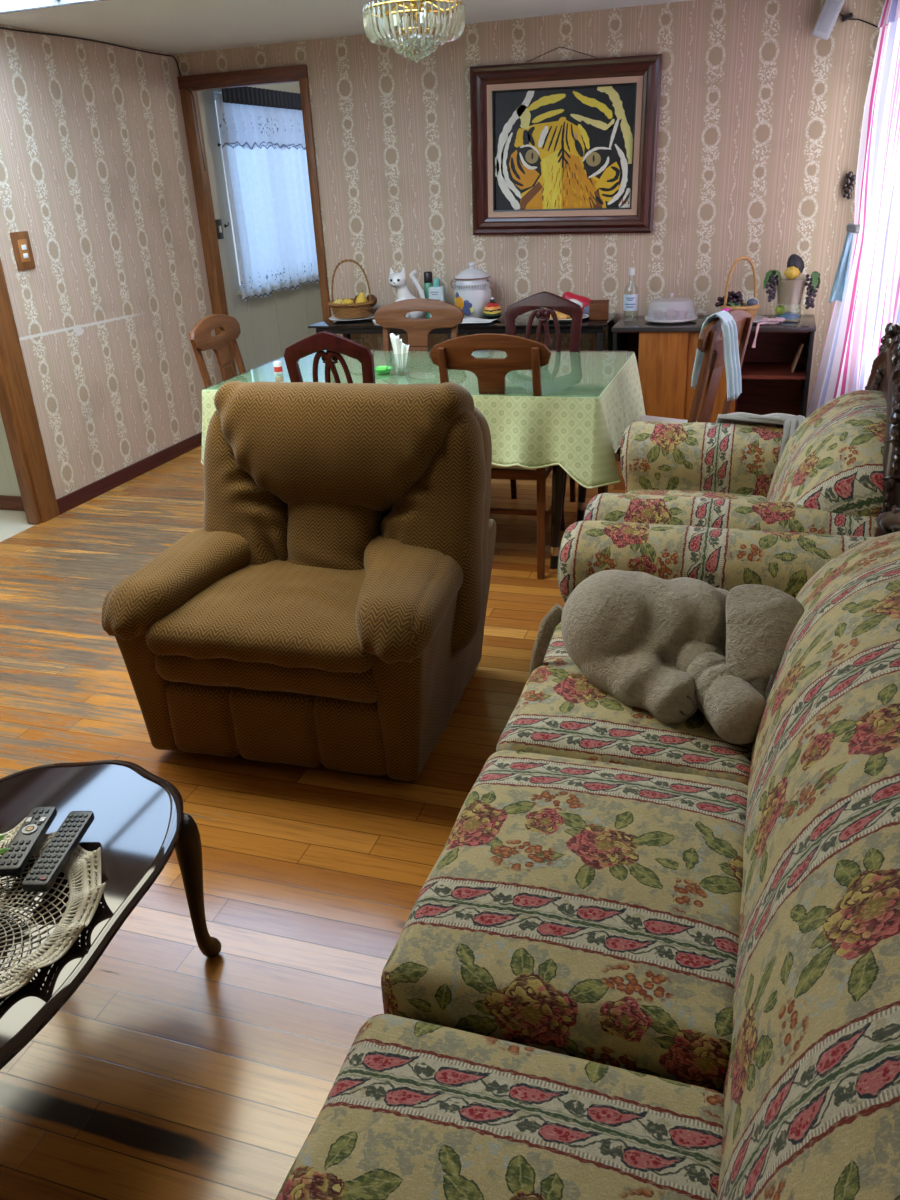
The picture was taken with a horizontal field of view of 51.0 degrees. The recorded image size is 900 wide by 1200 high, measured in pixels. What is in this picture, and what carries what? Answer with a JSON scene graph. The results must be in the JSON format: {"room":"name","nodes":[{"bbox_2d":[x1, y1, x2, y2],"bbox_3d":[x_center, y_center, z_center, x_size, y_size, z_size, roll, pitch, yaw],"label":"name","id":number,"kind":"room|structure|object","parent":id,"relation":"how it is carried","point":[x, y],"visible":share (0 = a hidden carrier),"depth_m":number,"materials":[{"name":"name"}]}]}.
{"room":"living room","nodes":[
{"label":"living room","id":0,"kind":"room"},
{"bbox_2d":[0,412,20,495],"bbox_3d":[-3.223,-1.282,4.090,1.805,2.300,1.700,5,25,17],"label":"wall","id":1,"kind":"structure","parent":0,"point":[9,486],"depth_m":4.92,"materials":[{"name":"beige paint"}]},
{"bbox_2d":[0,495,24,510],"bbox_3d":[-2.893,-0.564,5.170,1.705,0.075,0.016,5,25,17],"label":"baseboard","id":2,"kind":"structure","parent":1,"relation":"attached to","point":[6,502],"depth_m":4.98,"materials":[{"name":"brown wood"}]},
{"bbox_2d":[0,509,35,541],"bbox_3d":[-1.482,-0.938,6.015,2.737,0.066,6.466,17,31,38],"label":"floor tiles","id":3,"kind":"structure","parent":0,"point":[12,522],"depth_m":4.80,"materials":[{"name":"beige"}]},
{"bbox_2d":[0,24,221,499],"bbox_3d":[-2.910,-0.424,2.231,0.050,2.229,8.796,5,25,17],"label":"wall","id":4,"kind":"structure","parent":0,"point":[95,166],"depth_m":5.05,"materials":[{"name":"paper"}]},
{"bbox_2d":[10,231,35,270],"bbox_3d":[-2.042,-1.673,4.513,0.020,0.170,0.116,5,25,17],"label":"light switch","id":5,"kind":"object","parent":4,"relation":"attached to","point":[21,244],"visible":1,"depth_m":4.50,"materials":[{"name":"brown wood"}]},
{"bbox_2d":[0,258,59,523],"bbox_3d":[-2.275,-1.202,3.994,0.079,2.140,1.072,5,25,17],"label":"door frame","id":6,"kind":"structure","parent":4,"relation":"in","point":[17,407],"depth_m":4.59,"materials":[{"name":"brown wood"}]},
{"bbox_2d":[0,27,205,170],"bbox_3d":[-1.933,-2.388,4.528,0.094,0.629,2.542,5,25,17],"label":"cable","id":7,"kind":"object","parent":4,"relation":"attached to","point":[0,27],"visible":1,"depth_m":5.06,"materials":[{"name":"black plastic"}]},
{"bbox_2d":[56,432,201,513],"bbox_3d":[-1.760,-0.836,5.638,0.022,0.075,1.786,5,25,17],"label":"baseboard","id":8,"kind":"structure","parent":4,"relation":"attached to","point":[84,494],"depth_m":5.37,"materials":[{"name":"red wood"}]},
{"bbox_2d":[197,82,322,375],"bbox_3d":[-0.351,-2.626,6.785,1.980,2.260,2.404,5,25,17],"label":"wall","id":9,"kind":"structure","parent":0,"point":[291,307],"depth_m":6.60,"materials":[{"name":"beige paint"}]},
{"bbox_2d":[215,219,223,238],"bbox_3d":[-1.493,-2.404,6.110,0.013,0.120,0.070,5,25,17],"label":"door handle","id":10,"kind":"object","parent":9,"relation":"attached to","point":[219,228],"visible":0.9,"depth_m":6.10,"materials":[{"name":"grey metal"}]},
{"bbox_2d":[214,93,240,289],"bbox_3d":[-1.332,-2.909,6.750,0.050,1.220,1.280,5,25,17],"label":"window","id":11,"kind":"structure","parent":9,"relation":"in","point":[215,94],"depth_m":6.06,"materials":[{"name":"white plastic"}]},
{"bbox_2d":[215,86,318,300],"bbox_3d":[-1.188,-2.876,6.685,0.087,1.302,1.433,5,25,17],"label":"curtain","id":12,"kind":"object","parent":9,"relation":"hanging from","point":[262,136],"visible":0.79,"depth_m":6.53,"materials":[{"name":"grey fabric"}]},
{"bbox_2d":[237,284,309,366],"bbox_3d":[-1.188,-1.991,7.154,0.035,0.842,1.404,5,25,17],"label":"trim","id":13,"kind":"structure","parent":9,"relation":"attached to","point":[239,292],"depth_m":6.88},
{"bbox_2d":[0,445,625,1199],"bbox_3d":[-0.956,0.786,2.101,3.945,0.060,8.796,5,25,17],"label":"floor","id":14,"kind":"structure","parent":0,"point":[172,1071],"depth_m":2.19,"materials":[{"name":"brown wood"}]},
{"bbox_2d":[0,760,220,1069],"bbox_3d":[-0.866,0.755,1.592,0.618,0.397,1.168,5,25,17],"label":"coffee table","id":15,"kind":"object","parent":14,"relation":"on","point":[139,821],"visible":0.82,"depth_m":1.77,"materials":[{"name":"black wood"}]},
{"bbox_2d":[0,817,105,998],"bbox_3d":[-0.824,0.526,1.569,0.482,0.033,0.479,18,32,38],"label":"doily","id":16,"kind":"object","parent":15,"relation":"on","point":[82,859],"visible":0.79,"depth_m":1.58,"materials":[{"name":"beige fabric"}]},
{"bbox_2d":[0,834,10,854],"bbox_3d":[-0.822,0.476,1.594,0.134,0.091,0.159,5,25,17],"label":"potted plant","id":17,"kind":"object","parent":16,"relation":"on","point":[2,850],"visible":1,"depth_m":1.60,"materials":[{"name":"green plant"}]},
{"bbox_2d":[0,806,56,875],"bbox_3d":[-0.772,0.436,1.720,0.046,0.020,0.180,-3,24,1],"label":"remote control","id":18,"kind":"object","parent":16,"relation":"on","point":[13,862],"visible":1,"depth_m":1.71,"materials":[{"name":"black plastic"}]},
{"bbox_2d":[22,811,93,891],"bbox_3d":[-0.699,0.446,1.689,0.047,0.020,0.205,-1,24,4],"label":"remote control","id":19,"kind":"object","parent":16,"relation":"on","point":[60,848],"visible":1,"depth_m":1.67,"materials":[{"name":"black plastic"}]},
{"bbox_2d":[189,314,246,387],"bbox_3d":[-0.854,-0.850,4.466,0.496,0.974,0.459,3,25,14],"label":"dining chair","id":20,"kind":"object","parent":14,"relation":"on","point":[201,339],"visible":0.12,"depth_m":4.35,"materials":[{"name":"brown wood"}]},
{"bbox_2d":[101,381,495,780],"bbox_3d":[-0.389,-0.108,2.745,0.967,0.986,0.878,4,25,16],"label":"recliner armchair","id":21,"kind":"object","parent":14,"relation":"on","point":[327,607],"visible":1,"depth_m":2.57,"materials":[{"name":"brown fabric"}]},
{"bbox_2d":[145,560,374,672],"bbox_3d":[-0.448,0.023,2.608,0.653,0.132,0.475,4,25,16],"label":"seat cushion","id":22,"kind":"object","parent":21,"relation":"on","point":[288,616],"depth_m":2.47,"materials":[{"name":"brown fabric"}]},
{"bbox_2d":[214,381,473,510],"bbox_3d":[-0.315,-0.442,2.734,0.768,0.375,0.308,4,25,16],"label":"backrest","id":23,"kind":"object","parent":21,"relation":"on","point":[279,446],"depth_m":2.60,"materials":[{"name":"brown fabric"}]},
{"bbox_2d":[284,331,375,382],"bbox_3d":[-0.373,-0.653,3.951,0.432,0.996,0.517,5,25,17],"label":"chair","id":24,"kind":"object","parent":14,"relation":"on","point":[335,345],"visible":0.2,"depth_m":3.57,"materials":[{"name":"brown wood"}]},
{"bbox_2d":[374,298,463,349],"bbox_3d":[-0.197,-0.910,4.522,0.459,0.974,0.496,5,25,17],"label":"dining chair","id":25,"kind":"object","parent":14,"relation":"on","point":[444,314],"visible":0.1,"depth_m":4.54,"materials":[{"name":"brown wood"}]},
{"bbox_2d":[308,313,617,351],"bbox_3d":[0.080,-1.263,5.549,1.730,0.748,0.430,5,25,17],"label":"console table","id":26,"kind":"object","parent":14,"relation":"on","point":[497,326],"visible":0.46,"depth_m":5.23,"materials":[{"name":"black wood"}]},
{"bbox_2d":[329,314,373,321],"bbox_3d":[-0.577,-1.680,5.617,0.286,0.018,0.286,5,25,17],"label":"dinner plate","id":27,"kind":"object","parent":26,"relation":"on","point":[371,315],"visible":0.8,"depth_m":5.60,"materials":[{"name":"white ceramic"}]},
{"bbox_2d":[328,259,373,318],"bbox_3d":[-0.586,-1.837,5.547,0.284,0.321,0.284,5,25,17],"label":"fruit basket","id":28,"kind":"object","parent":27,"relation":"on","point":[354,310],"visible":0.88,"depth_m":5.51,"materials":[{"name":"wicker"}]},
{"bbox_2d":[333,298,342,303],"bbox_3d":[-0.656,-1.749,5.569,0.067,0.069,0.069,-7,24,-8],"label":"apple","id":29,"kind":"object","parent":28,"relation":"in","point":[338,301],"visible":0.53,"depth_m":5.54,"materials":[{"name":"yellow food"}]},
{"bbox_2d":[342,299,353,303],"bbox_3d":[-0.598,-1.736,5.527,0.069,0.069,0.067,-6,24,-7],"label":"apple","id":30,"kind":"object","parent":28,"relation":"in","point":[345,301],"visible":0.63,"depth_m":5.50,"materials":[{"name":"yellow food"}]},
{"bbox_2d":[355,290,366,302],"bbox_3d":[-0.522,-1.767,5.535,0.069,0.102,0.070,3,25,13],"label":"pear","id":31,"kind":"object","parent":28,"relation":"in","point":[361,297],"visible":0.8,"depth_m":5.51,"materials":[{"name":"yellow food"}]},
{"bbox_2d":[366,295,376,305],"bbox_3d":[-0.465,-1.770,5.568,0.067,0.066,0.071,-11,25,-18],"label":"fruit","id":32,"kind":"object","parent":28,"relation":"on","point":[373,298],"visible":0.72,"depth_m":5.55,"materials":[{"name":"brown food"}]},
{"bbox_2d":[388,267,424,318],"bbox_3d":[-0.246,-1.773,5.449,0.204,0.292,0.127,-11,25,-17],"label":"cat figurine","id":33,"kind":"object","parent":26,"relation":"on","point":[397,280],"visible":0.57,"depth_m":5.41,"materials":[{"name":"white ceramic"}]},
{"bbox_2d":[424,271,432,317],"bbox_3d":[-0.122,-1.778,5.490,0.056,0.256,0.056,5,25,17],"label":"spray can","id":34,"kind":"object","parent":26,"relation":"on","point":[428,278],"visible":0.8,"depth_m":5.45,"materials":[{"name":"green"}]},
{"bbox_2d":[428,278,445,316],"bbox_3d":[-0.073,-1.737,5.433,0.092,0.224,0.049,5,25,17],"label":"lotion bottle","id":35,"kind":"object","parent":26,"relation":"on","point":[436,292],"visible":0.61,"depth_m":5.40,"materials":[{"name":"white"}]},
{"bbox_2d":[450,262,492,318],"bbox_3d":[0.126,-1.762,5.360,0.220,0.308,0.217,-12,26,-19],"label":"ceramic jar","id":36,"kind":"object","parent":26,"relation":"on","point":[472,288],"visible":0.94,"depth_m":5.29,"materials":[{"name":"white ceramic"}]},
{"bbox_2d":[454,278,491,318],"bbox_3d":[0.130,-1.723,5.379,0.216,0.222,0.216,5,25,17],"label":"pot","id":37,"kind":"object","parent":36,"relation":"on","point":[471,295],"depth_m":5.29,"materials":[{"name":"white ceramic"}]},
{"bbox_2d":[462,321,491,322],"bbox_3d":[0.138,-1.544,5.222,0.190,0.013,0.110,2,25,11],"label":"paper napkin","id":38,"kind":"object","parent":26,"relation":"on","point":[462,321],"visible":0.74,"depth_m":5.20,"materials":[{"name":"white paper"}]},
{"bbox_2d":[463,317,496,321],"bbox_3d":[0.159,-1.556,5.232,0.190,0.013,0.110,8,26,23],"label":"paper napkin","id":39,"kind":"object","parent":38,"relation":"on","point":[466,318],"visible":0.97,"depth_m":5.24,"materials":[{"name":"white paper"}]},
{"bbox_2d":[484,297,501,318],"bbox_3d":[0.239,-1.638,5.299,0.104,0.123,0.104,5,25,17],"label":"vase","id":40,"kind":"object","parent":26,"relation":"on","point":[492,310],"visible":0.91,"depth_m":5.27,"materials":[{"name":"ceramic"}]},
{"bbox_2d":[549,314,588,322],"bbox_3d":[0.636,-1.544,5.166,0.256,0.022,0.256,5,25,17],"label":"plate","id":41,"kind":"object","parent":26,"relation":"on","point":[584,315],"visible":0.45,"depth_m":5.09,"materials":[{"name":"white ceramic"}]},
{"bbox_2d":[557,313,567,319],"bbox_3d":[0.611,-1.541,5.119,0.054,0.044,0.070,13,29,31],"label":"pastry","id":42,"kind":"object","parent":41,"relation":"on","point":[561,316],"visible":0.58,"depth_m":5.10,"materials":[{"name":"orange food"}]},
{"bbox_2d":[562,291,590,317],"bbox_3d":[0.730,-1.637,5.239,0.240,0.151,0.130,5,25,17],"label":"snack bag","id":43,"kind":"object","parent":26,"relation":"on","point":[583,301],"visible":0.36,"depth_m":5.20,"materials":[{"name":"red plastic"}]},
{"bbox_2d":[589,300,608,319],"bbox_3d":[0.810,-1.577,5.125,0.104,0.098,0.072,3,25,14],"label":"wooden box","id":44,"kind":"object","parent":26,"relation":"on","point":[598,309],"visible":1,"depth_m":5.10,"materials":[{"name":"brown wood"}]},
{"bbox_2d":[429,333,552,578],"bbox_3d":[0.223,-0.614,3.814,0.459,0.974,0.496,4,25,16],"label":"dining chair","id":45,"kind":"object","parent":14,"relation":"on","point":[455,353],"visible":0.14,"depth_m":3.49,"materials":[{"name":"brown wood"}]},
{"bbox_2d":[489,291,582,530],"bbox_3d":[0.384,-0.875,4.354,0.432,0.996,0.517,5,25,17],"label":"chair","id":46,"kind":"object","parent":14,"relation":"on","point":[548,300],"visible":0.19,"depth_m":4.38,"materials":[{"name":"brown wood"}]},
{"bbox_2d":[549,465,586,568],"bbox_3d":[-0.083,-0.638,4.191,1.610,0.739,0.895,5,25,17],"label":"dining table","id":47,"kind":"object","parent":14,"relation":"on","point":[558,473],"visible":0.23,"depth_m":3.81,"materials":[{"name":"brown wood"}]},
{"bbox_2d":[201,352,645,488],"bbox_3d":[-0.096,-0.836,4.101,1.813,0.320,1.098,5,25,17],"label":"tablecloth","id":48,"kind":"object","parent":47,"relation":"on","point":[577,431],"visible":0.4,"depth_m":3.55,"materials":[{"name":"green fabric"}]},
{"bbox_2d":[250,350,633,397],"bbox_3d":[-0.102,-0.986,4.034,1.636,0.006,0.921,5,25,17],"label":"sheet","id":49,"kind":"object","parent":48,"relation":"on","point":[378,354],"visible":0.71,"depth_m":4.37,"materials":[{"name":"clear glass"}]},
{"bbox_2d":[273,361,282,373],"bbox_3d":[-0.746,-1.008,4.088,0.037,0.053,0.036,5,25,17],"label":"salt shaker","id":50,"kind":"object","parent":49,"relation":"on","point":[278,369],"visible":1,"depth_m":4.08,"materials":[{"name":"white plastic"}]},
{"bbox_2d":[374,366,391,373],"bbox_3d":[-0.286,-0.979,4.002,0.084,0.026,0.084,5,25,17],"label":"dish","id":51,"kind":"object","parent":49,"relation":"on","point":[380,369],"visible":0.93,"depth_m":3.98,"materials":[{"name":"green plastic"}]},
{"bbox_2d":[391,352,408,374],"bbox_3d":[-0.207,-0.992,3.944,0.077,0.088,0.077,5,25,17],"label":"glass tumbler","id":52,"kind":"object","parent":49,"relation":"on","point":[402,372],"visible":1,"depth_m":3.95,"materials":[{"name":"clear glass"}]},
{"bbox_2d":[390,333,408,371],"bbox_3d":[-0.207,-1.033,3.929,0.082,0.156,0.019,1,24,8],"label":"paper napkin","id":53,"kind":"object","parent":52,"relation":"in","point":[400,349],"visible":1,"depth_m":3.93,"materials":[{"name":"white paper"}]},
{"bbox_2d":[275,505,899,1199],"bbox_3d":[0.437,0.403,1.493,0.962,0.999,2.403,5,25,17],"label":"sofa","id":54,"kind":"object","parent":14,"relation":"on","point":[642,956],"visible":0.83,"depth_m":1.29,"materials":[{"name":"multicoloured fabric"}]},
{"bbox_2d":[275,1014,723,1199],"bbox_3d":[0.038,0.784,1.048,0.525,0.192,0.611,5,25,17],"label":"seat cushion","id":55,"kind":"object","parent":54,"relation":"on","point":[418,1106],"depth_m":1.16,"materials":[{"name":"fabric"}]},
{"bbox_2d":[381,750,747,1092],"bbox_3d":[0.233,0.495,1.575,0.520,0.198,0.629,5,25,17],"label":"seat cushion","id":56,"kind":"object","parent":54,"relation":"on","point":[595,911],"depth_m":1.41,"materials":[{"name":"fabric"}]},
{"bbox_2d":[496,622,752,784],"bbox_3d":[0.432,0.253,2.139,0.520,0.200,0.639,5,25,17],"label":"seat cushion","id":57,"kind":"object","parent":54,"relation":"on","point":[558,711],"depth_m":1.91,"materials":[{"name":"fabric"}]},
{"bbox_2d":[529,570,804,743],"bbox_3d":[0.465,0.090,2.064,0.571,0.288,0.375,15,30,34],"label":"elephant","id":58,"kind":"object","parent":54,"relation":"on","point":[670,649],"visible":1,"depth_m":1.97},
{"bbox_2d":[598,310,752,493],"bbox_3d":[0.928,-0.722,3.970,0.496,0.974,0.459,15,30,35],"label":"dining chair","id":59,"kind":"object","parent":14,"relation":"on","point":[710,342],"visible":0.2,"depth_m":3.73,"materials":[{"name":"brown wood"}]},
{"bbox_2d":[691,311,741,400],"bbox_3d":[1.028,-0.939,3.620,0.180,0.326,0.114,15,30,35],"label":"towel","id":60,"kind":"object","parent":59,"relation":"hanging from","point":[729,329],"visible":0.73,"depth_m":3.59,"materials":[{"name":"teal fabric"}]},
{"bbox_2d":[611,314,815,461],"bbox_3d":[1.411,-1.139,5.130,1.007,0.735,0.442,5,25,17],"label":"sideboard","id":61,"kind":"object","parent":14,"relation":"on","point":[665,354],"visible":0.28,"depth_m":5.00,"materials":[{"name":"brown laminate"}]},
{"bbox_2d":[623,268,638,320],"bbox_3d":[0.977,-1.648,5.082,0.078,0.272,0.079,5,25,17],"label":"liquor bottle","id":62,"kind":"object","parent":61,"relation":"on","point":[630,301],"visible":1,"depth_m":5.07,"materials":[{"name":"clear glass"}]},
{"bbox_2d":[625,298,634,307],"bbox_3d":[0.968,-1.600,5.068,0.054,0.052,0.011,5,25,17],"label":"label","id":63,"kind":"object","parent":62,"relation":"attached to","point":[629,302],"depth_m":5.07,"materials":[{"name":"blue"}]},
{"bbox_2d":[644,313,697,323],"bbox_3d":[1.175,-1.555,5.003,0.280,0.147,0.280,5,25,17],"label":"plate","id":64,"kind":"object","parent":61,"relation":"on","point":[690,317],"visible":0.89,"depth_m":4.95,"materials":[{"name":"white ceramic"}]},
{"bbox_2d":[653,310,664,319],"bbox_3d":[1.111,-1.517,5.010,0.064,0.052,0.064,5,25,17],"label":"muffin","id":65,"kind":"object","parent":64,"relation":"in","point":[658,314],"visible":0.97,"depth_m":4.99,"materials":[{"name":"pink food"}]},
{"bbox_2d":[664,310,675,319],"bbox_3d":[1.160,-1.502,4.970,0.064,0.052,0.064,5,25,17],"label":"muffin","id":66,"kind":"object","parent":64,"relation":"in","point":[669,315],"visible":0.79,"depth_m":4.95,"materials":[{"name":"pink food"}]},
{"bbox_2d":[676,309,686,319],"bbox_3d":[1.223,-1.511,4.984,0.064,0.052,0.064,5,25,17],"label":"muffin","id":67,"kind":"object","parent":64,"relation":"in","point":[681,314],"visible":0.98,"depth_m":4.96,"materials":[{"name":"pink food"}]},
{"bbox_2d":[717,315,767,324],"bbox_3d":[1.496,-1.448,4.881,0.288,0.022,0.288,5,25,17],"label":"serving plate","id":68,"kind":"object","parent":61,"relation":"on","point":[758,318],"visible":0.16,"depth_m":4.89,"materials":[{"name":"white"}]},
{"bbox_2d":[720,256,759,320],"bbox_3d":[1.488,-1.590,4.817,0.201,0.318,0.201,-5,24,-4],"label":"basket","id":69,"kind":"object","parent":68,"relation":"on","point":[751,310],"visible":0.65,"depth_m":4.79,"materials":[{"name":"wicker"}]},
{"bbox_2d":[715,291,743,306],"bbox_3d":[1.454,-1.543,4.845,0.131,0.095,0.135,-20,29,-33],"label":"grape bunch","id":70,"kind":"object","parent":69,"relation":"in","point":[733,299],"visible":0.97,"depth_m":4.81,"materials":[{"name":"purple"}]},
{"bbox_2d":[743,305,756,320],"bbox_3d":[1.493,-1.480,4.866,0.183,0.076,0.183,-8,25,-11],"label":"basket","id":71,"kind":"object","parent":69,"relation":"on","point":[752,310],"depth_m":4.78,"materials":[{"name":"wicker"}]},
{"bbox_2d":[746,298,758,305],"bbox_3d":[1.548,-1.522,4.827,0.049,0.050,0.054,-22,30,-36],"label":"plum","id":72,"kind":"object","parent":69,"relation":"in","point":[751,301],"visible":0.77,"depth_m":4.81,"materials":[{"name":"purple food"}]},
{"bbox_2d":[752,317,784,347],"bbox_3d":[1.597,-1.362,4.786,0.194,0.130,0.096,-12,26,-19],"label":"cord","id":73,"kind":"object","parent":61,"relation":"on","point":[765,320],"visible":1,"depth_m":4.75,"materials":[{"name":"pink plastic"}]},
{"bbox_2d":[741,362,805,379],"bbox_3d":[1.710,-1.221,5.008,0.330,0.018,0.378,5,25,17],"label":"shelf","id":74,"kind":"object","parent":61,"relation":"attached to","point":[749,370],"depth_m":4.95,"materials":[{"name":"brown wood"}]},
{"bbox_2d":[775,305,785,314],"bbox_3d":[1.698,-1.491,4.846,0.051,0.048,0.052,1,25,9],"label":"apple","id":75,"kind":"object","parent":61,"relation":"on","point":[780,309],"visible":1,"depth_m":4.83,"materials":[{"name":"green food"}]},
{"bbox_2d":[775,275,808,321],"bbox_3d":[1.740,-1.544,4.830,0.168,0.214,0.168,5,25,17],"label":"glass vase","id":76,"kind":"object","parent":61,"relation":"on","point":[789,292],"visible":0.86,"depth_m":4.78,"materials":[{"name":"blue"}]},
{"bbox_2d":[763,270,781,301],"bbox_3d":[1.650,-1.604,4.818,0.093,0.160,0.092,5,25,17],"label":"grape bunch","id":77,"kind":"object","parent":76,"relation":"in","point":[771,278],"visible":1,"depth_m":4.80,"materials":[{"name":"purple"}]},
{"bbox_2d":[784,266,799,279],"bbox_3d":[1.727,-1.653,4.759,0.069,0.068,0.068,-11,25,-16],"label":"lemon","id":78,"kind":"object","parent":76,"relation":"on","point":[792,272],"visible":1,"depth_m":4.74,"materials":[{"name":"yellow food"}]},
{"bbox_2d":[787,254,803,273],"bbox_3d":[1.749,-1.696,4.767,0.083,0.105,0.083,-15,27,-25],"label":"avocado","id":79,"kind":"object","parent":76,"relation":"on","point":[795,260],"visible":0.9,"depth_m":4.74,"materials":[{"name":"grey food"}]},
{"bbox_2d":[805,271,820,308],"bbox_3d":[1.829,-1.563,4.761,0.076,0.186,0.093,5,25,17],"label":"grape bunch","id":80,"kind":"object","parent":76,"relation":"in","point":[815,276],"visible":1,"depth_m":4.75,"materials":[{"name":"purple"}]},
{"bbox_2d":[791,339,803,372],"bbox_3d":[1.804,-1.268,4.890,0.047,0.146,0.160,5,25,17],"label":"book","id":81,"kind":"object","parent":61,"relation":"on","point":[801,345],"visible":1,"depth_m":4.85,"materials":[{"name":"brown paper"}]},
{"bbox_2d":[583,322,899,536],"bbox_3d":[0.953,-0.353,3.050,0.911,1.052,1.024,5,25,17],"label":"armchair","id":82,"kind":"object","parent":14,"relation":"on","point":[839,469],"visible":0.5,"depth_m":2.73,"materials":[{"name":"multicoloured fabric"}]},
{"bbox_2d":[626,490,766,500],"bbox_3d":[0.799,-0.216,3.154,0.510,0.192,0.546,5,25,17],"label":"seat cushion","id":83,"kind":"object","parent":82,"relation":"on","point":[685,493],"depth_m":3.27,"materials":[{"name":"fabric"}]},
{"bbox_2d":[716,412,805,461],"bbox_3d":[1.095,-0.553,3.351,0.312,0.228,0.252,5,25,17],"label":"folded throw","id":84,"kind":"object","parent":82,"relation":"on","point":[790,422],"visible":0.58,"depth_m":3.29,"materials":[{"name":"grey fabric"}]},
{"bbox_2d":[0,0,690,53],"bbox_3d":[-1.045,-1.335,1.190,4.205,0.100,8.886,5,25,17],"label":"ceiling","id":85,"kind":"structure","parent":0,"point":[169,26],"depth_m":4.50,"materials":[{"name":"white paint"}]},
{"bbox_2d":[0,0,104,13],"bbox_3d":[-1.166,-2.278,3.326,2.185,0.089,0.914,5,25,17],"label":"ceiling light","id":86,"kind":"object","parent":85,"relation":"attached to","point":[1,1],"depth_m":3.94,"materials":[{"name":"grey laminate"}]},
{"bbox_2d":[363,0,464,62],"bbox_3d":[-0.139,-2.253,3.636,0.394,0.317,0.394,5,25,17],"label":"chandelier","id":87,"kind":"object","parent":85,"relation":"hanging from","point":[412,43],"visible":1,"depth_m":3.58,"materials":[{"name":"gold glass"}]},
{"bbox_2d":[176,0,885,413],"bbox_3d":[0.429,-2.014,5.369,4.145,2.229,0.050,5,25,17],"label":"wall","id":88,"kind":"structure","parent":0,"point":[761,115],"depth_m":5.04,"materials":[{"name":"paper"}]},
{"bbox_2d":[177,64,330,381],"bbox_3d":[-1.146,-2.095,5.879,0.835,2.112,0.076,5,25,17],"label":"door frame","id":89,"kind":"structure","parent":88,"relation":"in","point":[295,73],"depth_m":5.65,"materials":[{"name":"brown wood"}]},
{"bbox_2d":[470,46,662,234],"bbox_3d":[0.598,-2.442,5.049,1.045,0.938,0.048,6,26,17],"label":"framed painting","id":90,"kind":"object","parent":88,"relation":"attached to","point":[564,146],"visible":1,"depth_m":5.06,"materials":[{"name":"brown wood"}]},
{"bbox_2d":[812,0,877,39],"bbox_3d":[1.869,-2.747,4.433,0.318,0.187,0.084,-4,24,-2],"label":"wall speaker","id":91,"kind":"object","parent":88,"relation":"attached to","point":[830,11],"visible":0.98,"depth_m":4.42,"materials":[{"name":"white plastic"}]},
{"bbox_2d":[842,171,855,199],"bbox_3d":[1.994,-2.073,4.715,0.053,0.130,0.068,-8,25,-12],"label":"grape bunch","id":92,"kind":"object","parent":88,"relation":"attached to","point":[848,185],"visible":0.96,"depth_m":4.70,"materials":[{"name":"brown plastic"}]},
{"bbox_3d":[0.921,-0.075,0.997,0.140,2.229,8.746,5,25,17],"label":"wall","id":93,"kind":"structure","parent":0,"visible":0},
{"bbox_3d":[1.714,-2.307,3.303,0.107,0.060,1.910,5,25,17],"label":"curtain rod","id":94,"kind":"object","parent":93,"relation":"attached to","visible":0},
{"bbox_2d":[806,0,899,417],"bbox_3d":[1.766,-1.403,3.897,0.227,2.110,1.646,2,25,11],"label":"curtain","id":95,"kind":"object","parent":94,"relation":"hanging from","point":[871,299],"visible":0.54,"depth_m":4.17,"materials":[{"name":"white fabric"}]},
{"bbox_2d":[829,222,859,302],"bbox_3d":[1.950,-1.619,4.523,0.212,0.364,0.104,5,25,17],"label":"tieback","id":96,"kind":"object","parent":95,"relation":"attached to","point":[840,281],"visible":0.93,"depth_m":4.55,"materials":[{"name":"teal fabric"}]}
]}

